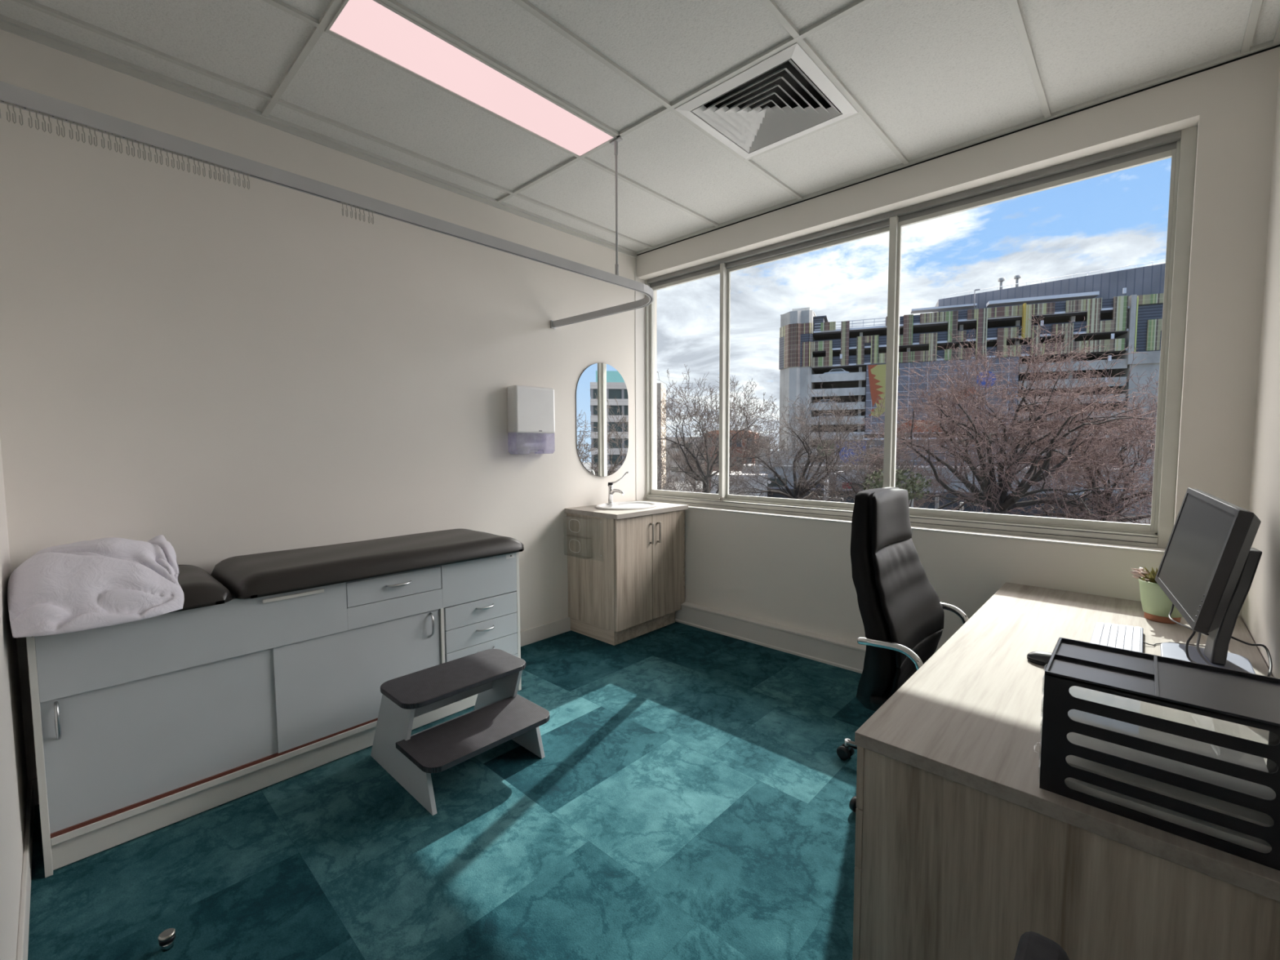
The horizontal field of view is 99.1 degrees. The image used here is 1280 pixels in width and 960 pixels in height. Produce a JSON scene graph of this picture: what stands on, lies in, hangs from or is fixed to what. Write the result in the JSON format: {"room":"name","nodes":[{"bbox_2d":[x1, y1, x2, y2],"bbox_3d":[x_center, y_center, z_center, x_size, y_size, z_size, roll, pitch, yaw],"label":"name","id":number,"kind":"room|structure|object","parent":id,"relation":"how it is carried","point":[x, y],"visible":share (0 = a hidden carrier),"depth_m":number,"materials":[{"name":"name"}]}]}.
{"room":"examination room","nodes":[
{"label":"examination room","id":0,"kind":"room"},
{"bbox_2d":[0,438,27,959],"bbox_3d":[-1.161,-0.150,0.797,3.428,2.979,0.150,3,5,43],"label":"wall","id":1,"kind":"structure","parent":0,"point":[13,765],"depth_m":1.59,"materials":[{"name":"paint"}]},
{"bbox_2d":[16,780,34,959],"bbox_3d":[-1.095,1.280,0.946,3.416,0.105,0.012,3,5,43],"label":"baseboard","id":2,"kind":"structure","parent":1,"relation":"attached to","point":[25,889],"depth_m":1.64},
{"bbox_2d":[0,29,657,780],"bbox_3d":[-1.216,-0.317,3.363,0.150,2.979,3.847,3,5,43],"label":"wall","id":3,"kind":"structure","parent":0,"point":[220,370],"depth_m":2.59,"materials":[{"name":"paint"}]},
{"bbox_2d":[27,617,570,805],"bbox_3d":[-1.184,1.122,3.365,0.012,0.105,3.447,3,5,43],"label":"baseboard","id":4,"kind":"structure","parent":3,"relation":"attached to","point":[542,632],"depth_m":3.87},
{"bbox_2d":[0,80,653,328],"bbox_3d":[-1.088,-1.008,2.548,1.086,0.053,2.597,3,5,43],"label":"track","id":5,"kind":"object","parent":3,"relation":"attached to","point":[12,94],"visible":1,"depth_m":1.75,"materials":[{"name":"metal"}]},
{"bbox_2d":[4,101,10,121],"bbox_3d":[-1.516,-0.884,1.310,0.010,0.049,0.006,-3,5,-35],"label":"curtain hook","id":6,"kind":"object","parent":5,"relation":"hanging from","point":[6,103],"visible":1,"depth_m":1.31,"materials":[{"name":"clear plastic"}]},
{"bbox_2d":[10,103,17,123],"bbox_3d":[-1.510,-0.885,1.316,0.006,0.049,0.010,1,4,17],"label":"curtain hook","id":7,"kind":"object","parent":5,"relation":"hanging from","point":[12,104],"visible":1,"depth_m":1.32,"materials":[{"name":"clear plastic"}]},
{"bbox_2d":[17,105,23,125],"bbox_3d":[-1.503,-0.885,1.324,0.006,0.049,0.010,1,4,17],"label":"curtain hook","id":8,"kind":"object","parent":5,"relation":"hanging from","point":[20,107],"visible":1,"depth_m":1.32,"materials":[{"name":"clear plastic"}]},
{"bbox_2d":[26,107,32,128],"bbox_3d":[-1.492,-0.886,1.335,0.006,0.049,0.010,2,4,32],"label":"curtain hook","id":9,"kind":"object","parent":5,"relation":"hanging from","point":[28,109],"visible":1,"depth_m":1.33,"materials":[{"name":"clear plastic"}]},
{"bbox_2d":[33,110,39,129],"bbox_3d":[-1.485,-0.886,1.344,0.006,0.049,0.010,3,5,45],"label":"curtain hook","id":10,"kind":"object","parent":5,"relation":"hanging from","point":[36,112],"visible":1,"depth_m":1.34,"materials":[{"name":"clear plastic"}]},
{"bbox_2d":[40,111,46,132],"bbox_3d":[-1.477,-0.887,1.352,0.010,0.049,0.006,-3,5,-37],"label":"curtain hook","id":11,"kind":"object","parent":5,"relation":"hanging from","point":[42,113],"visible":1,"depth_m":1.35,"materials":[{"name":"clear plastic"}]},
{"bbox_2d":[45,113,52,133],"bbox_3d":[-1.470,-0.888,1.359,0.006,0.049,0.010,2,5,36],"label":"curtain hook","id":12,"kind":"object","parent":5,"relation":"hanging from","point":[48,115],"visible":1,"depth_m":1.36,"materials":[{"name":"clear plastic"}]},
{"bbox_2d":[53,115,60,135],"bbox_3d":[-1.460,-0.888,1.370,0.010,0.049,0.006,-3,4,-32],"label":"curtain hook","id":13,"kind":"object","parent":5,"relation":"hanging from","point":[54,116],"visible":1,"depth_m":1.37,"materials":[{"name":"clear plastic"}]},
{"bbox_2d":[59,118,65,137],"bbox_3d":[-1.455,-0.889,1.376,0.010,0.049,0.006,-2,4,-24],"label":"curtain hook","id":14,"kind":"object","parent":5,"relation":"hanging from","point":[61,119],"visible":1,"depth_m":1.38,"materials":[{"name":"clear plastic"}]},
{"bbox_2d":[66,120,73,139],"bbox_3d":[-1.445,-0.889,1.386,0.006,0.049,0.010,3,5,40],"label":"curtain hook","id":15,"kind":"object","parent":5,"relation":"hanging from","point":[69,122],"visible":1,"depth_m":1.39,"materials":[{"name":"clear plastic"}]},
{"bbox_2d":[73,122,79,141],"bbox_3d":[-1.437,-0.890,1.394,0.006,0.049,0.010,2,4,29],"label":"curtain hook","id":16,"kind":"object","parent":5,"relation":"hanging from","point":[76,123],"visible":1,"depth_m":1.39,"materials":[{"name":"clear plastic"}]},
{"bbox_2d":[80,124,85,142],"bbox_3d":[-1.430,-0.891,1.402,0.010,0.049,0.006,-3,5,-34],"label":"curtain hook","id":17,"kind":"object","parent":5,"relation":"hanging from","point":[82,126],"visible":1,"depth_m":1.40,"materials":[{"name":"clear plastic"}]},
{"bbox_2d":[86,125,92,145],"bbox_3d":[-1.422,-0.891,1.411,0.010,0.049,0.006,-2,4,-30],"label":"curtain hook","id":18,"kind":"object","parent":5,"relation":"hanging from","point":[89,127],"visible":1,"depth_m":1.41,"materials":[{"name":"white plastic"}]},
{"bbox_2d":[92,127,97,146],"bbox_3d":[-1.415,-0.892,1.418,0.010,0.049,0.006,-2,4,-30],"label":"curtain hook","id":19,"kind":"object","parent":5,"relation":"hanging from","point":[94,129],"visible":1,"depth_m":1.42,"materials":[{"name":"white plastic"}]},
{"bbox_2d":[99,129,105,148],"bbox_3d":[-1.406,-0.892,1.428,0.010,0.049,0.006,-3,5,-38],"label":"curtain hook","id":20,"kind":"object","parent":5,"relation":"hanging from","point":[102,131],"visible":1,"depth_m":1.43,"materials":[{"name":"white plastic"}]},
{"bbox_2d":[106,132,111,150],"bbox_3d":[-1.397,-0.893,1.438,0.006,0.049,0.010,3,5,41],"label":"curtain hook","id":21,"kind":"object","parent":5,"relation":"hanging from","point":[108,133],"visible":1,"depth_m":1.44,"materials":[{"name":"white plastic"}]},
{"bbox_2d":[112,133,118,151],"bbox_3d":[-1.389,-0.894,1.447,0.006,0.049,0.010,2,5,36],"label":"curtain hook","id":22,"kind":"object","parent":5,"relation":"hanging from","point":[113,134],"visible":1,"depth_m":1.45,"materials":[{"name":"white plastic"}]},
{"bbox_2d":[117,135,123,153],"bbox_3d":[-1.383,-0.894,1.453,0.010,0.049,0.006,-2,4,-21],"label":"curtain hook","id":23,"kind":"object","parent":5,"relation":"hanging from","point":[119,136],"visible":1,"depth_m":1.45,"materials":[{"name":"white plastic"}]},
{"bbox_2d":[124,137,129,155],"bbox_3d":[-1.373,-0.895,1.464,0.010,0.049,0.006,-3,5,-36],"label":"curtain hook","id":24,"kind":"object","parent":5,"relation":"hanging from","point":[126,139],"visible":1,"depth_m":1.46,"materials":[{"name":"white plastic"}]},
{"bbox_2d":[129,138,134,156],"bbox_3d":[-1.367,-0.895,1.471,0.010,0.049,0.006,-4,5,-43],"label":"curtain hook","id":25,"kind":"object","parent":5,"relation":"hanging from","point":[132,140],"visible":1,"depth_m":1.47,"materials":[{"name":"white plastic"}]},
{"bbox_2d":[136,141,141,158],"bbox_3d":[-1.358,-0.896,1.480,0.010,0.049,0.006,-4,5,-42],"label":"curtain hook","id":26,"kind":"object","parent":5,"relation":"hanging from","point":[138,142],"visible":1,"depth_m":1.48,"materials":[{"name":"white plastic"}]},
{"bbox_2d":[141,142,146,159],"bbox_3d":[-1.351,-0.896,1.487,0.006,0.049,0.010,1,4,23],"label":"curtain hook","id":27,"kind":"object","parent":5,"relation":"hanging from","point":[144,144],"visible":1,"depth_m":1.49,"materials":[{"name":"white plastic"}]},
{"bbox_2d":[146,143,151,161],"bbox_3d":[-1.343,-0.897,1.496,0.006,0.049,0.010,3,5,39],"label":"curtain hook","id":28,"kind":"object","parent":5,"relation":"hanging from","point":[149,145],"visible":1,"depth_m":1.50,"materials":[{"name":"white plastic"}]},
{"bbox_2d":[153,146,158,163],"bbox_3d":[-1.335,-0.898,1.505,0.010,0.049,0.006,-3,5,-35],"label":"curtain hook","id":29,"kind":"object","parent":5,"relation":"hanging from","point":[155,147],"visible":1,"depth_m":1.50,"materials":[{"name":"white plastic"}]},
{"bbox_2d":[157,147,163,164],"bbox_3d":[-1.328,-0.898,1.513,0.006,0.049,0.010,1,4,22],"label":"curtain hook","id":30,"kind":"object","parent":5,"relation":"hanging from","point":[160,148],"visible":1,"depth_m":1.51,"materials":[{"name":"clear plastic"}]},
{"bbox_2d":[164,149,169,166],"bbox_3d":[-1.318,-0.899,1.522,0.010,0.049,0.006,-2,4,-24],"label":"curtain hook","id":31,"kind":"object","parent":5,"relation":"hanging from","point":[164,149],"visible":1,"depth_m":1.52,"materials":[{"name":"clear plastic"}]},
{"bbox_2d":[169,151,174,168],"bbox_3d":[-1.311,-0.899,1.531,0.010,0.049,0.006,-2,4,-29],"label":"curtain hook","id":32,"kind":"object","parent":5,"relation":"hanging from","point":[170,151],"visible":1,"depth_m":1.53,"materials":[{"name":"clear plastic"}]},
{"bbox_2d":[174,152,180,169],"bbox_3d":[-1.303,-0.900,1.539,0.006,0.049,0.010,2,4,33],"label":"curtain hook","id":33,"kind":"object","parent":5,"relation":"hanging from","point":[177,153],"visible":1,"depth_m":1.54,"materials":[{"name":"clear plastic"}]},
{"bbox_2d":[179,154,185,171],"bbox_3d":[-1.296,-0.901,1.547,0.010,0.049,0.006,-2,4,-23],"label":"curtain hook","id":34,"kind":"object","parent":5,"relation":"hanging from","point":[182,155],"visible":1,"depth_m":1.55,"materials":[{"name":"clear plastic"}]},
{"bbox_2d":[185,155,191,173],"bbox_3d":[-1.287,-0.901,1.556,0.006,0.049,0.010,1,4,23],"label":"curtain hook","id":35,"kind":"object","parent":5,"relation":"hanging from","point":[188,157],"visible":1,"depth_m":1.55,"materials":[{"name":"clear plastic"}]},
{"bbox_2d":[191,157,196,173],"bbox_3d":[-1.278,-0.902,1.566,0.006,0.049,0.010,2,5,35],"label":"curtain hook","id":36,"kind":"object","parent":5,"relation":"hanging from","point":[193,158],"visible":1,"depth_m":1.56,"materials":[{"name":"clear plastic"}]},
{"bbox_2d":[195,159,200,175],"bbox_3d":[-1.272,-0.902,1.573,0.010,0.049,0.006,-2,4,-30],"label":"curtain hook","id":37,"kind":"object","parent":5,"relation":"hanging from","point":[198,160],"visible":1,"depth_m":1.57,"materials":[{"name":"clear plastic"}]},
{"bbox_2d":[200,160,205,177],"bbox_3d":[-1.264,-0.903,1.581,0.006,0.049,0.010,2,4,25],"label":"curtain hook","id":38,"kind":"object","parent":5,"relation":"hanging from","point":[204,171],"visible":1,"depth_m":1.58,"materials":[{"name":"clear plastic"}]},
{"bbox_2d":[207,161,212,178],"bbox_3d":[-1.254,-0.904,1.592,0.006,0.049,0.010,1,4,18],"label":"curtain hook","id":39,"kind":"object","parent":5,"relation":"hanging from","point":[207,162],"visible":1,"depth_m":1.59,"materials":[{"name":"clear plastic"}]},
{"bbox_2d":[212,163,217,179],"bbox_3d":[-1.246,-0.904,1.600,0.010,0.049,0.006,-2,4,-25],"label":"curtain hook","id":40,"kind":"object","parent":5,"relation":"hanging from","point":[215,165],"visible":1,"depth_m":1.60,"materials":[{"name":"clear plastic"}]},
{"bbox_2d":[217,164,221,181],"bbox_3d":[-1.239,-0.905,1.608,0.010,0.049,0.006,-3,5,-34],"label":"curtain hook","id":41,"kind":"object","parent":5,"relation":"hanging from","point":[217,165],"visible":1,"depth_m":1.61,"materials":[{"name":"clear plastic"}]},
{"bbox_2d":[226,167,231,183],"bbox_3d":[-1.224,-0.906,1.624,0.006,0.049,0.010,2,4,26],"label":"curtain hook","id":42,"kind":"object","parent":5,"relation":"hanging from","point":[228,175],"visible":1,"depth_m":1.62,"materials":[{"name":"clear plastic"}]},
{"bbox_2d":[231,169,236,185],"bbox_3d":[-1.214,-0.907,1.635,0.010,0.049,0.006,-4,5,-41],"label":"curtain hook","id":43,"kind":"object","parent":5,"relation":"hanging from","point":[234,171],"visible":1,"depth_m":1.64,"materials":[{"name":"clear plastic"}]},
{"bbox_2d":[236,170,240,186],"bbox_3d":[-1.207,-0.907,1.643,0.010,0.049,0.006,-2,4,-27],"label":"curtain hook","id":44,"kind":"object","parent":5,"relation":"hanging from","point":[237,171],"visible":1,"depth_m":1.64,"materials":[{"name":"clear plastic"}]},
{"bbox_2d":[241,172,245,188],"bbox_3d":[-1.198,-0.908,1.651,0.010,0.049,0.006,-2,4,-24],"label":"curtain hook","id":45,"kind":"object","parent":5,"relation":"hanging from","point":[242,172],"visible":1,"depth_m":1.65,"materials":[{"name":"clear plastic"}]},
{"bbox_2d":[506,385,555,454],"bbox_3d":[-0.721,-0.402,3.704,0.106,0.450,0.357,3,5,43],"label":"paper towel dispenser","id":46,"kind":"object","parent":3,"relation":"attached to","point":[531,410],"visible":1,"depth_m":3.63,"materials":[{"name":"white plastic"}]},
{"bbox_2d":[517,442,546,452],"bbox_3d":[-0.732,-0.221,3.704,0.065,0.062,0.200,3,5,43],"label":"paper towel","id":47,"kind":"object","parent":46,"relation":"hanging from","point":[531,446],"depth_m":3.68,"materials":[{"name":"white paper"}]},
{"bbox_2d":[575,362,628,476],"bbox_3d":[-0.284,-0.463,4.225,0.034,0.875,0.524,3,5,43],"label":"wall mirror","id":48,"kind":"object","parent":3,"relation":"attached to","point":[602,399],"visible":1,"depth_m":4.21,"materials":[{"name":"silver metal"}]},
{"bbox_2d":[0,14,1279,257],"bbox_3d":[0.056,-1.668,2.019,3.428,0.042,3.447,3,5,43],"label":"trim","id":49,"kind":"structure","parent":3,"relation":"attached to","point":[11,25],"depth_m":2.58,"materials":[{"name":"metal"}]},
{"bbox_2d":[635,257,645,501],"bbox_3d":[0.023,-0.829,4.556,0.004,2.024,0.175,3,5,43],"label":"trim","id":50,"kind":"structure","parent":3,"relation":"attached to","point":[640,326],"depth_m":4.54,"materials":[{"name":"white paint"}]},
{"bbox_2d":[27,621,875,959],"bbox_3d":[0.103,1.368,2.254,3.728,0.250,3.847,3,5,43],"label":"floor","id":51,"kind":"structure","parent":0,"point":[689,797],"depth_m":1.88,"materials":[{"name":"teal carpet"}]},
{"bbox_2d":[158,928,175,951],"bbox_3d":[-1.310,1.275,1.512,0.037,0.043,0.037,3,5,43],"label":"door stop","id":52,"kind":"object","parent":51,"relation":"on","point":[166,939],"visible":1,"depth_m":1.50,"materials":[{"name":"silver metal"}]},
{"bbox_2d":[26,528,524,877],"bbox_3d":[-1.479,0.784,2.578,0.591,0.886,1.885,3,5,43],"label":"couch","id":53,"kind":"object","parent":51,"relation":"on","point":[273,667],"visible":0.73,"depth_m":2.16,"materials":[{"name":"white plastic"}]},
{"bbox_2d":[7,534,184,638],"bbox_3d":[-1.948,0.334,1.959,0.676,0.244,0.418,3,5,43],"label":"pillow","id":54,"kind":"object","parent":53,"relation":"on","point":[104,582],"visible":1,"depth_m":1.79,"materials":[{"name":"white fabric"}]},
{"bbox_2d":[370,648,549,815],"bbox_3d":[-0.801,1.039,2.398,0.644,0.394,0.572,3,5,43],"label":"step stool","id":55,"kind":"object","parent":51,"relation":"on","point":[500,715],"visible":1,"depth_m":2.29,"materials":[{"name":"white plastic"}]},
{"bbox_2d":[564,500,688,645],"bbox_3d":[-0.088,0.657,4.125,0.546,0.917,0.773,3,5,43],"label":"vanity cabinet","id":56,"kind":"object","parent":51,"relation":"on","point":[636,588],"visible":0.88,"depth_m":3.89,"materials":[{"name":"grey wood"}]},
{"bbox_2d":[568,519,601,555],"bbox_3d":[-0.403,0.412,3.854,0.355,0.292,0.064,3,5,43],"label":"holder","id":57,"kind":"object","parent":56,"relation":"attached to","point":[571,519],"visible":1,"depth_m":3.86,"materials":[{"name":"clear plastic"}]},
{"bbox_2d":[564,500,688,519],"bbox_3d":[-0.090,0.216,4.096,0.546,0.032,0.772,3,5,43],"label":"countertop","id":58,"kind":"structure","parent":56,"relation":"on","point":[590,510],"depth_m":3.89,"materials":[{"name":"white laminate"}]},
{"bbox_2d":[607,471,628,503],"bbox_3d":[-0.174,0.059,4.176,0.183,0.252,0.060,3,5,37],"label":"mixer tap","id":59,"kind":"object","parent":58,"relation":"on","point":[611,491],"visible":1,"depth_m":4.19,"materials":[{"name":"silver metal"}]},
{"bbox_2d":[595,501,657,510],"bbox_3d":[-0.097,0.261,4.111,0.407,0.154,0.517,3,5,43],"label":"basin","id":60,"kind":"object","parent":58,"relation":"in","point":[624,505],"visible":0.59,"depth_m":4.14,"materials":[{"name":"white ceramic"}]},
{"bbox_2d":[836,486,968,812],"bbox_3d":[1.120,0.643,2.129,0.710,1.202,0.704,3,5,43],"label":"office chair","id":61,"kind":"object","parent":51,"relation":"on","point":[902,614],"visible":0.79,"depth_m":2.06,"materials":[{"name":"black leather"}]},
{"bbox_2d":[1013,931,1069,959],"bbox_3d":[0.222,0.967,0.723,0.488,0.748,0.475,3,5,43],"label":"chair","id":62,"kind":"object","parent":51,"relation":"on","point":[1032,945],"visible":1,"depth_m":0.69,"materials":[{"name":"grey fabric"}]},
{"bbox_2d":[852,582,1279,959],"bbox_3d":[1.513,0.928,1.833,0.817,0.667,1.989,3,5,43],"label":"desk","id":63,"kind":"object","parent":51,"relation":"on","point":[961,853],"visible":0.83,"depth_m":1.24,"materials":[{"name":"grey wood"}]},
{"bbox_2d":[1026,651,1052,666],"bbox_3d":[1.325,0.579,1.772,0.114,0.038,0.062,3,5,43],"label":"computer mouse","id":64,"kind":"object","parent":63,"relation":"on","point":[1042,658],"visible":0.56,"depth_m":1.77,"materials":[{"name":"black plastic"}]},
{"bbox_2d":[1089,622,1204,653],"bbox_3d":[1.755,0.577,1.881,0.309,0.022,0.455,3,5,43],"label":"keyboard","id":65,"kind":"object","parent":63,"relation":"on","point":[1129,637],"visible":0.66,"depth_m":1.97,"materials":[{"name":"plastic"}]},
{"bbox_2d":[1130,566,1182,623],"bbox_3d":[2.101,0.459,2.204,0.186,0.215,0.190,3,5,43],"label":"potted plant","id":66,"kind":"object","parent":63,"relation":"on","point":[1156,605],"visible":0.51,"depth_m":2.18,"materials":[{"name":"green plant"}]},
{"bbox_2d":[1033,637,1279,871],"bbox_3d":[1.044,0.517,1.115,0.387,0.250,0.269,3,5,43],"label":"desk organizer","id":67,"kind":"object","parent":63,"relation":"on","point":[1214,789],"visible":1,"depth_m":1.05,"materials":[{"name":"black plastic"}]},
{"bbox_2d":[1044,637,1279,728],"bbox_3d":[1.054,0.400,1.098,0.360,0.014,0.269,3,5,43],"label":"tray","id":68,"kind":"object","parent":67,"relation":"on","point":[1239,697],"depth_m":1.09,"materials":[{"name":"black plastic"}]},
{"bbox_2d":[1155,487,1272,676],"bbox_3d":[1.897,0.319,1.814,0.259,0.546,0.657,3,5,43],"label":"computer monitor","id":69,"kind":"object","parent":63,"relation":"on","point":[1209,564],"visible":0.83,"depth_m":1.73,"materials":[{"name":"black plastic"}]},
{"bbox_2d":[0,0,1279,251],"bbox_3d":[0.056,-1.753,2.013,3.528,0.128,3.547,3,5,43],"label":"ceiling","id":70,"kind":"structure","parent":0,"point":[934,75],"depth_m":2.25,"materials":[{"name":"tile"}]},
{"bbox_2d":[324,0,617,158],"bbox_3d":[-0.644,-1.700,2.385,0.292,0.016,1.241,3,5,43],"label":"recessed light","id":71,"kind":"object","parent":70,"relation":"in","point":[373,27],"visible":1,"depth_m":2.27,"materials":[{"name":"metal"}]},
{"bbox_2d":[609,137,622,275],"bbox_3d":[-0.120,-1.386,2.788,0.070,0.672,0.024,3,5,43],"label":"rod","id":72,"kind":"object","parent":70,"relation":"hanging from","point":[615,142],"visible":1,"depth_m":2.78,"materials":[{"name":"silver metal"}]},
{"bbox_2d":[615,263,618,275],"bbox_3d":[-0.119,-1.079,2.808,0.018,0.057,0.017,3,5,43],"label":"socket","id":73,"kind":"object","parent":72,"relation":"attached to","point":[616,264],"depth_m":2.80,"materials":[{"name":"white metal"}]},
{"bbox_2d":[12,0,1262,248],"bbox_3d":[0.056,-1.683,2.018,3.428,0.014,3.447,3,5,43],"label":"ceiling grid","id":74,"kind":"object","parent":70,"relation":"attached to","point":[320,25],"depth_m":2.27,"materials":[{"name":"metal"}]},
{"bbox_2d":[674,42,857,159],"bbox_3d":[0.587,-1.772,2.523,0.606,0.142,0.606,3,5,43],"label":"ceiling vent","id":75,"kind":"object","parent":70,"relation":"in","point":[784,97],"visible":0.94,"depth_m":2.55,"materials":[{"name":"white plastic"}]},
{"bbox_2d":[636,46,1279,654],"bbox_3d":[1.319,-0.335,3.464,3.428,2.979,0.250,3,5,43],"label":"wall","id":76,"kind":"structure","parent":0,"point":[795,573],"depth_m":2.59,"materials":[{"name":"paint"}]},
{"bbox_2d":[675,601,866,673],"bbox_3d":[1.223,1.082,3.438,3.416,0.155,0.062,3,5,43],"label":"baseboard","id":77,"kind":"structure","parent":76,"relation":"attached to","point":[846,655],"depth_m":3.68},
{"bbox_2d":[644,125,1197,548],"bbox_3d":[1.249,-0.675,3.525,3.215,1.840,0.126,3,5,43],"label":"window","id":78,"kind":"structure","parent":76,"relation":"in","point":[1180,146],"depth_m":2.92,"materials":[{"name":"metal"}]},
{"bbox_2d":[688,505,1165,554],"bbox_3d":[1.241,0.250,3.573,3.215,0.012,0.256,3,5,43],"label":"trim","id":79,"kind":"structure","parent":76,"relation":"attached to","point":[1068,542],"depth_m":2.88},
{"bbox_2d":[1241,62,1279,678],"bbox_3d":[1.408,-0.170,0.935,0.150,2.979,3.847,3,5,43],"label":"wall","id":80,"kind":"structure","parent":0,"point":[1260,609],"depth_m":1.96,"materials":[{"name":"paint"}]},
{"label":"outside","id":81,"kind":"structure","parent":0,"visible":0},
{"bbox_2d":[666,478,1151,524],"bbox_3d":[142.916,-0.447,158.953,520.000,0.300,419.700,3,5,43],"label":"ground","id":82,"kind":"structure","parent":81,"point":[701,484],"depth_m":78.89,"materials":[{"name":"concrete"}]},
{"bbox_2d":[657,382,666,488],"bbox_3d":[-1.803,-10.299,131.251,15.000,24.200,12.080,0,4,8],"label":"apartment tower","id":83,"kind":"structure","parent":82,"relation":"on","point":[660,392],"depth_m":125.12,"materials":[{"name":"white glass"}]},
{"bbox_2d":[657,444,707,493],"bbox_3d":[-0.260,1.121,44.389,11.249,12.754,12.947,-2,4,-30],"label":"bare tree","id":84,"kind":"object","parent":82,"relation":"on","point":[660,479],"visible":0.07,"depth_m":41.77,"materials":[{"name":"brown plant"}]},
{"bbox_2d":[657,430,759,495],"bbox_3d":[6.364,0.784,56.302,12.240,11.821,12.311,-3,5,-38],"label":"bare tree","id":85,"kind":"object","parent":82,"relation":"on","point":[705,465],"visible":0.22,"depth_m":55.09,"materials":[{"name":"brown plant"}]},
{"bbox_2d":[666,436,768,478],"bbox_3d":[22.257,-6.953,168.147,34.000,12.500,12.080,1,4,13],"label":"grey office","id":86,"kind":"structure","parent":82,"relation":"on","point":[676,448],"depth_m":164.43,"materials":[{"name":"concrete"}]},
{"bbox_2d":[657,364,789,493],"bbox_3d":[5.682,-0.904,45.600,12.644,16.588,10.698,0,4,7],"label":"bare tree","id":87,"kind":"object","parent":82,"relation":"on","point":[704,477],"visible":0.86,"depth_m":44.54,"materials":[{"name":"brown plant"}]},
{"bbox_2d":[704,430,759,488],"bbox_3d":[21.208,-4.599,125.362,11.800,13.400,10.800,1,4,18],"label":"building","id":88,"kind":"structure","parent":82,"relation":"on","point":[731,431],"depth_m":120.04,"materials":[{"name":"red brick"}]},
{"bbox_2d":[711,471,767,497],"bbox_3d":[16.997,1.470,94.153,9.000,5.400,12.000,0,4,10],"label":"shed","id":89,"kind":"object","parent":82,"relation":"on","point":[762,474],"visible":0.21,"depth_m":87.95,"materials":[{"name":"grey"}]},
{"bbox_2d":[709,376,883,502],"bbox_3d":[15.868,-1.787,55.988,17.735,16.929,16.530,0,4,11],"label":"bare tree","id":90,"kind":"object","parent":82,"relation":"on","point":[799,491],"visible":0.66,"depth_m":54.52,"materials":[{"name":"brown plant"}]},
{"bbox_2d":[813,471,844,501],"bbox_3d":[20.752,2.686,59.944,3.708,7.409,0.495,3,5,43],"label":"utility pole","id":91,"kind":"object","parent":82,"relation":"on","point":[824,494],"visible":0.12,"depth_m":59.90,"materials":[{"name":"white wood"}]},
{"bbox_2d":[803,406,952,508],"bbox_3d":[20.170,0.567,46.455,10.175,13.438,10.486,-3,5,-37],"label":"bare tree","id":92,"kind":"object","parent":82,"relation":"on","point":[855,486],"visible":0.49,"depth_m":46.77,"materials":[{"name":"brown plant"}]},
{"bbox_2d":[862,467,932,507],"bbox_3d":[17.565,3.510,37.641,4.504,8.733,3.081,3,5,43],"label":"leafy shrub","id":93,"kind":"object","parent":82,"relation":"on","point":[916,489],"visible":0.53,"depth_m":36.91,"materials":[{"name":"green plant"}]},
{"bbox_2d":[741,450,1124,518],"bbox_3d":[42.286,0.007,85.784,52.500,9.200,7.700,1,4,22],"label":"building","id":94,"kind":"structure","parent":82,"relation":"on","point":[775,486],"depth_m":82.48,"materials":[{"name":"grey concrete"}]},
{"bbox_2d":[934,494,938,509],"bbox_3d":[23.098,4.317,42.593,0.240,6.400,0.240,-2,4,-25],"label":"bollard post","id":95,"kind":"object","parent":82,"relation":"on","point":[936,506],"visible":0.04,"depth_m":42.33,"materials":[{"name":"grey metal"}]},
{"bbox_2d":[778,259,1165,514],"bbox_3d":[52.796,-14.567,92.233,56.165,37.354,15.600,1,4,22],"label":"building","id":96,"kind":"structure","parent":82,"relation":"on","point":[1123,308],"depth_m":85.75,"materials":[{"name":"concrete"}]},
{"bbox_2d":[816,399,833,403],"bbox_3d":[32.541,-13.287,95.677,4.294,1.520,1.760,1,4,22],"label":"car","id":97,"kind":"object","parent":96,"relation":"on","point":[828,400],"visible":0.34,"depth_m":94.86,"materials":[{"name":"white paint"}]},
{"bbox_2d":[823,368,848,373],"bbox_3d":[34.092,-18.440,94.692,4.294,1.520,1.760,1,4,22],"label":"car","id":98,"kind":"object","parent":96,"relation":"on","point":[840,370],"visible":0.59,"depth_m":93.81,"materials":[{"name":"white paint"}]},
{"bbox_2d":[932,263,1165,312],"bbox_3d":[65.763,-29.596,89.457,30.700,5.600,9.000,1,4,22],"label":"roof","id":99,"kind":"object","parent":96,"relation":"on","point":[1147,280],"depth_m":83.55,"materials":[{"name":"metal"}]},
{"bbox_2d":[853,314,1159,523],"bbox_3d":[26.122,-1.768,38.176,20.978,19.142,20.307,2,4,33],"label":"bare tree","id":100,"kind":"object","parent":82,"relation":"on","point":[995,497],"visible":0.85,"depth_m":36.31,"materials":[{"name":"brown plant"}]},
{"bbox_2d":[977,375,1159,524],"bbox_3d":[33.568,0.115,38.344,16.205,15.490,15.708,-2,4,-20],"label":"bare tree","id":101,"kind":"object","parent":82,"relation":"on","point":[1096,501],"visible":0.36,"depth_m":37.67,"materials":[{"name":"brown plant"}]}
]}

